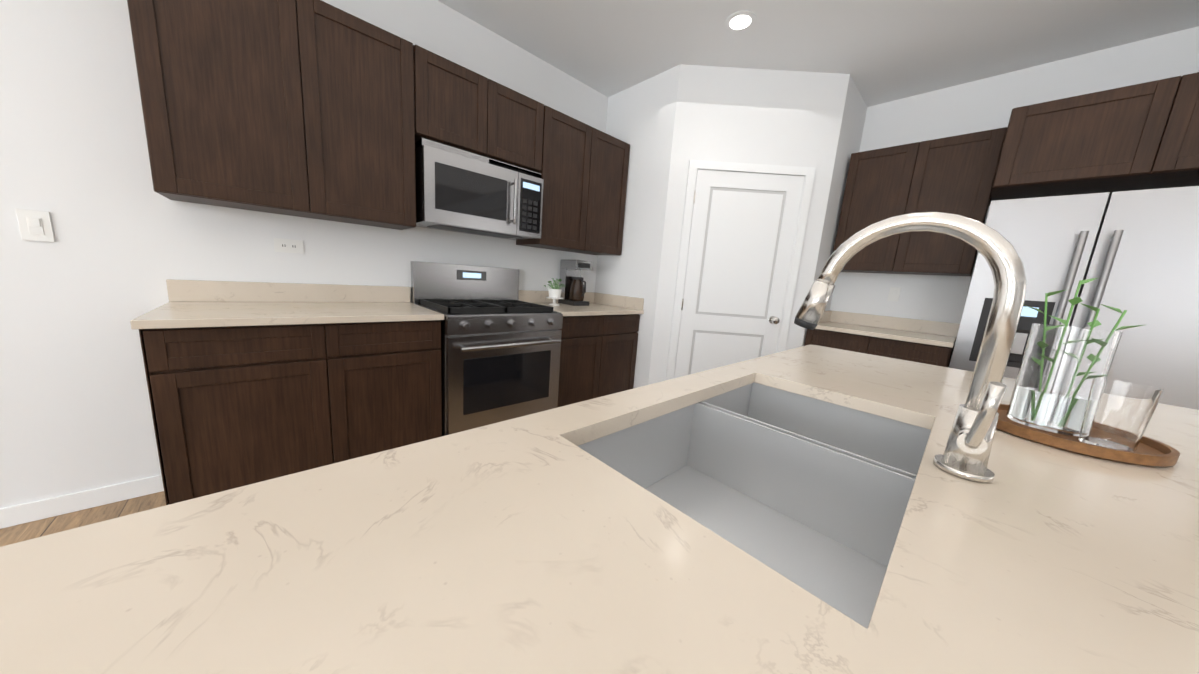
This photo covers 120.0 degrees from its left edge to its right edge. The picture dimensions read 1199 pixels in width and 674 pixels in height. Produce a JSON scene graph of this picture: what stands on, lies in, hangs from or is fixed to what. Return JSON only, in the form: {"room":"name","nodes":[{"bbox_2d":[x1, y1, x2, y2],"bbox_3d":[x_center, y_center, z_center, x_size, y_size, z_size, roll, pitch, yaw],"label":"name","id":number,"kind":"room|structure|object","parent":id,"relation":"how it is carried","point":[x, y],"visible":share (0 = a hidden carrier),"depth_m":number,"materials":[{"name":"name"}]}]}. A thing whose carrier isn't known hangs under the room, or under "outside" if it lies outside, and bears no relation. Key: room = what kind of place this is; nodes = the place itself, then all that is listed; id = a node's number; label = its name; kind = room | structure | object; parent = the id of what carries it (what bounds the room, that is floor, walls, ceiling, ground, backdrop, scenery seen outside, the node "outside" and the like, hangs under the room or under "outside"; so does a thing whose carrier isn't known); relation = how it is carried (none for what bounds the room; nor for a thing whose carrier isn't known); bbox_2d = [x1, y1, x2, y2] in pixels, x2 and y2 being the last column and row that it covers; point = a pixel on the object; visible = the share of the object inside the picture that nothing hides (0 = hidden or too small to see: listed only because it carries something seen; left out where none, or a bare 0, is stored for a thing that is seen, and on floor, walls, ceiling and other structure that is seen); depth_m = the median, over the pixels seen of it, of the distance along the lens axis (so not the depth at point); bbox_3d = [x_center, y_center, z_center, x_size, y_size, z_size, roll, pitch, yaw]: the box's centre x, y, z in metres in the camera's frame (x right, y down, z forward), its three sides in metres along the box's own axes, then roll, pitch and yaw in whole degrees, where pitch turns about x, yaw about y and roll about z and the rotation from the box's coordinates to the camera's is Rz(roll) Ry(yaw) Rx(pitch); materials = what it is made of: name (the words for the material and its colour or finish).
{"room":"kitchen","nodes":[
{"label":"kitchen","id":0,"kind":"room"},
{"bbox_2d":[0,491,165,546],"bbox_3d":[2.112,1.457,-0.340,12.320,0.100,9.120,-5,13,-43],"label":"floor","id":1,"kind":"structure","parent":0,"point":[42,527],"depth_m":1.47,"materials":[{"name":"brown wood"}]},
{"bbox_2d":[139,319,443,504],"bbox_3d":[-1.441,0.322,1.803,0.992,0.890,0.600,-5,13,-43],"label":"base cabinet","id":2,"kind":"object","parent":1,"relation":"on","point":[248,383],"depth_m":1.47,"materials":[{"name":"brown wood"}]},
{"bbox_2d":[130,303,443,330],"bbox_3d":[-1.398,-0.127,1.709,1.001,0.030,0.636,-5,13,-43],"label":"countertop","id":3,"kind":"structure","parent":2,"relation":"on","point":[169,316],"depth_m":1.50,"materials":[{"name":"beige stone"}]},
{"bbox_2d":[411,261,562,435],"bbox_3d":[-0.740,0.132,2.326,0.752,1.185,0.717,-5,13,-43],"label":"gas range","id":4,"kind":"object","parent":1,"relation":"on","point":[500,350],"visible":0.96,"depth_m":2.14,"materials":[{"name":"silver metal"}]},
{"bbox_2d":[557,315,639,407],"bbox_3d":[-0.201,0.212,2.955,0.864,0.890,0.600,-5,13,-43],"label":"base cabinet","id":5,"kind":"object","parent":1,"relation":"on","point":[598,352],"depth_m":2.69,"materials":[{"name":"brown wood"}]},
{"bbox_2d":[535,303,643,314],"bbox_3d":[-0.156,-0.237,2.863,0.866,0.030,0.636,-5,13,-43],"label":"countertop","id":6,"kind":"structure","parent":5,"relation":"on","point":[593,308],"depth_m":2.73,"materials":[{"name":"beige stone"}]},
{"bbox_2d":[544,278,564,305],"bbox_3d":[-0.365,-0.366,2.796,0.166,0.214,0.180,-5,13,-43],"label":"potted plant","id":7,"kind":"object","parent":6,"relation":"on","point":[554,292],"visible":1,"depth_m":2.76,"materials":[{"name":"green plant"}]},
{"bbox_2d":[558,259,591,305],"bbox_3d":[-0.199,-0.466,2.972,0.170,0.375,0.258,-5,13,-43],"label":"coffee maker","id":8,"kind":"object","parent":6,"relation":"on","point":[573,291],"visible":0.96,"depth_m":2.93,"materials":[{"name":"black plastic"}]},
{"bbox_2d":[0,345,1198,673],"bbox_3d":[0.530,0.650,0.656,2.309,0.920,1.020,-5,13,-43],"label":"kitchen island","id":9,"kind":"object","parent":1,"relation":"on","point":[810,509],"visible":0.98,"depth_m":0.33,"materials":[{"name":"beige stone"}]},
{"bbox_2d":[794,212,1026,482],"bbox_3d":[0.463,-0.004,0.555,0.129,0.387,0.297,-5,13,-43],"label":"faucet","id":10,"kind":"object","parent":9,"relation":"on","point":[966,454],"visible":1,"depth_m":0.50,"materials":[{"name":"silver metal"}]},
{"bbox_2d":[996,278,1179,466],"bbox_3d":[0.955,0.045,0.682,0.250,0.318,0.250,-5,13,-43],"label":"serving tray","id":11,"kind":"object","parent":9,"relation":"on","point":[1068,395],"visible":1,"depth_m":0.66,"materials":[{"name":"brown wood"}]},
{"bbox_2d":[804,310,959,367],"bbox_3d":[2.162,0.348,2.783,0.635,1.020,0.850,-5,13,-43],"label":"base cabinet","id":12,"kind":"object","parent":1,"relation":"on","point":[923,341],"visible":0.33,"depth_m":2.62,"materials":[{"name":"brown wood"}]},
{"bbox_2d":[949,186,1198,409],"bbox_3d":[2.744,0.135,2.043,0.697,1.775,0.910,-5,13,-43],"label":"refrigerator","id":13,"kind":"object","parent":1,"relation":"on","point":[1135,253],"visible":0.4,"depth_m":1.74,"materials":[{"name":"silver metal"}]},
{"bbox_2d":[0,0,607,507],"bbox_3d":[-2.658,-0.561,0.939,7.345,2.745,0.120,-5,13,-43],"label":"wall","id":14,"kind":"structure","parent":0,"point":[82,290],"depth_m":1.47,"materials":[{"name":"white paint"}]},
{"bbox_2d":[15,209,54,241],"bbox_3d":[-2.177,-0.429,1.335,0.070,0.115,0.011,-5,13,-43],"label":"light switch","id":15,"kind":"object","parent":14,"relation":"attached to","point":[34,225],"visible":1,"depth_m":1.33,"materials":[{"name":"white plastic"}]},
{"bbox_2d":[0,474,163,528],"bbox_3d":[-3.714,0.847,0.184,4.595,0.085,0.012,-5,13,-43],"label":"baseboard","id":16,"kind":"structure","parent":14,"relation":"attached to","point":[18,514],"depth_m":1.50,"materials":[{"name":"white"}]},
{"bbox_2d":[127,0,330,219],"bbox_3d":[-1.581,-1.049,1.525,0.520,0.914,0.330,-5,13,-43],"label":"upper cabinet","id":17,"kind":"object","parent":14,"relation":"attached to","point":[318,109],"depth_m":1.42,"materials":[{"name":"brown wood"}]},
{"bbox_2d":[274,238,303,253],"bbox_3d":[-1.644,-0.482,1.831,0.115,0.070,0.008,-5,13,-43],"label":"outlet","id":18,"kind":"object","parent":14,"relation":"attached to","point":[288,245],"visible":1,"depth_m":1.83,"materials":[{"name":"white plastic"}]},
{"bbox_2d":[319,0,418,229],"bbox_3d":[-1.289,-1.075,1.797,0.520,0.914,0.330,-5,13,-43],"label":"upper cabinet","id":19,"kind":"object","parent":14,"relation":"attached to","point":[371,73],"depth_m":1.72,"materials":[{"name":"brown wood"}]},
{"bbox_2d":[166,279,593,302],"bbox_3d":[-1.006,-0.297,2.472,2.632,0.100,0.020,-5,13,-43],"label":"backsplash","id":20,"kind":"structure","parent":14,"relation":"attached to","point":[179,291],"depth_m":1.85,"materials":[{"name":"beige stone"}]},
{"bbox_2d":[419,46,498,155],"bbox_3d":[-0.912,-1.346,2.089,0.461,0.426,0.330,-5,13,-43],"label":"upper cabinet","id":21,"kind":"object","parent":14,"relation":"attached to","point":[457,103],"depth_m":1.97,"materials":[{"name":"brown wood"}]},
{"bbox_2d":[419,132,522,239],"bbox_3d":[-0.870,-0.900,2.194,0.565,0.430,0.392,-5,13,-43],"label":"microwave","id":22,"kind":"object","parent":14,"relation":"attached to","point":[462,189],"depth_m":2.04,"materials":[{"name":"silver metal"}]},
{"bbox_2d":[499,84,546,171],"bbox_3d":[-0.663,-1.368,2.320,0.461,0.426,0.330,-5,13,-43],"label":"upper cabinet","id":23,"kind":"object","parent":14,"relation":"attached to","point":[522,119],"depth_m":2.25,"materials":[{"name":"brown wood"}]},
{"bbox_2d":[516,106,598,251],"bbox_3d":[-0.333,-1.159,2.685,0.489,0.914,0.330,-5,13,-43],"label":"upper cabinet","id":24,"kind":"object","parent":14,"relation":"attached to","point":[572,144],"depth_m":2.58,"materials":[{"name":"brown wood"}]},
{"bbox_2d":[575,130,629,254],"bbox_3d":[-0.063,-1.183,2.935,0.489,0.914,0.330,-5,13,-43],"label":"upper cabinet","id":25,"kind":"object","parent":14,"relation":"attached to","point":[610,197],"depth_m":2.87,"materials":[{"name":"brown wood"}]},
{"bbox_2d":[511,164,546,243],"bbox_3d":[-0.593,-0.925,2.451,0.192,0.430,0.392,-5,13,-43],"label":"control panel","id":26,"kind":"object","parent":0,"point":[533,206],"depth_m":2.33,"materials":[{"name":"black plastic"}]},
{"bbox_2d":[595,65,679,388],"bbox_3d":[0.280,-0.719,3.080,0.120,2.745,0.756,-5,13,-43],"label":"wall","id":27,"kind":"structure","parent":0,"point":[640,118],"depth_m":2.88,"materials":[{"name":"white paint"}]},
{"bbox_2d":[594,292,643,310],"bbox_3d":[0.161,-0.328,3.136,0.020,0.100,0.606,-5,13,-43],"label":"backsplash","id":28,"kind":"structure","parent":27,"relation":"attached to","point":[614,300],"depth_m":3.10,"materials":[{"name":"beige stone"}]},
{"bbox_2d":[648,64,849,384],"bbox_3d":[1.107,-0.612,2.814,1.228,2.745,0.120,4,10,1],"label":"wall","id":29,"kind":"structure","parent":0,"point":[760,116],"depth_m":2.60,"materials":[{"name":"white paint"}]},
{"bbox_2d":[666,160,815,379],"bbox_3d":[1.079,-0.276,2.768,0.942,2.096,0.080,4,10,1],"label":"pantry door","id":30,"kind":"structure","parent":29,"relation":"in","point":[742,239],"depth_m":2.74,"materials":[{"name":"white wood"}]},
{"bbox_2d":[438,0,1198,106],"bbox_3d":[2.316,-1.338,-0.826,12.320,0.100,9.120,-5,13,-43],"label":"ceiling","id":31,"kind":"structure","parent":0,"point":[881,51],"depth_m":2.15,"materials":[{"name":"white paint"}]},
{"bbox_2d":[725,10,755,31],"bbox_3d":[0.848,-1.897,2.084,0.176,0.006,0.176,-5,13,-43],"label":"recessed light","id":32,"kind":"object","parent":31,"relation":"in","point":[741,21],"visible":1,"depth_m":2.08,"materials":[{"name":"white plastic"}]},
{"bbox_2d":[802,75,866,345],"bbox_3d":[1.945,-0.589,3.033,0.737,2.745,0.120,-5,13,-43],"label":"wall","id":33,"kind":"structure","parent":0,"point":[852,125],"depth_m":2.77,"materials":[{"name":"white paint"}]},
{"bbox_2d":[830,26,1198,365],"bbox_3d":[2.901,-0.422,2.474,0.120,2.745,2.034,-5,13,-43],"label":"wall","id":34,"kind":"structure","parent":0,"point":[989,103],"depth_m":2.53,"materials":[{"name":"white paint"}]},
{"bbox_2d":[887,287,900,301],"bbox_3d":[2.446,-0.354,2.872,0.011,0.115,0.070,-5,13,-43],"label":"outlet","id":35,"kind":"object","parent":34,"relation":"attached to","point":[894,293],"visible":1,"depth_m":2.87,"materials":[{"name":"white plastic"}]},
{"bbox_2d":[833,72,1198,275],"bbox_3d":[2.627,-0.863,2.192,0.600,0.924,1.864,-5,13,-43],"label":"upper cabinet","id":36,"kind":"object","parent":34,"relation":"attached to","point":[1143,136],"visible":0.94,"depth_m":1.99,"materials":[{"name":"brown wood"}]}
]}

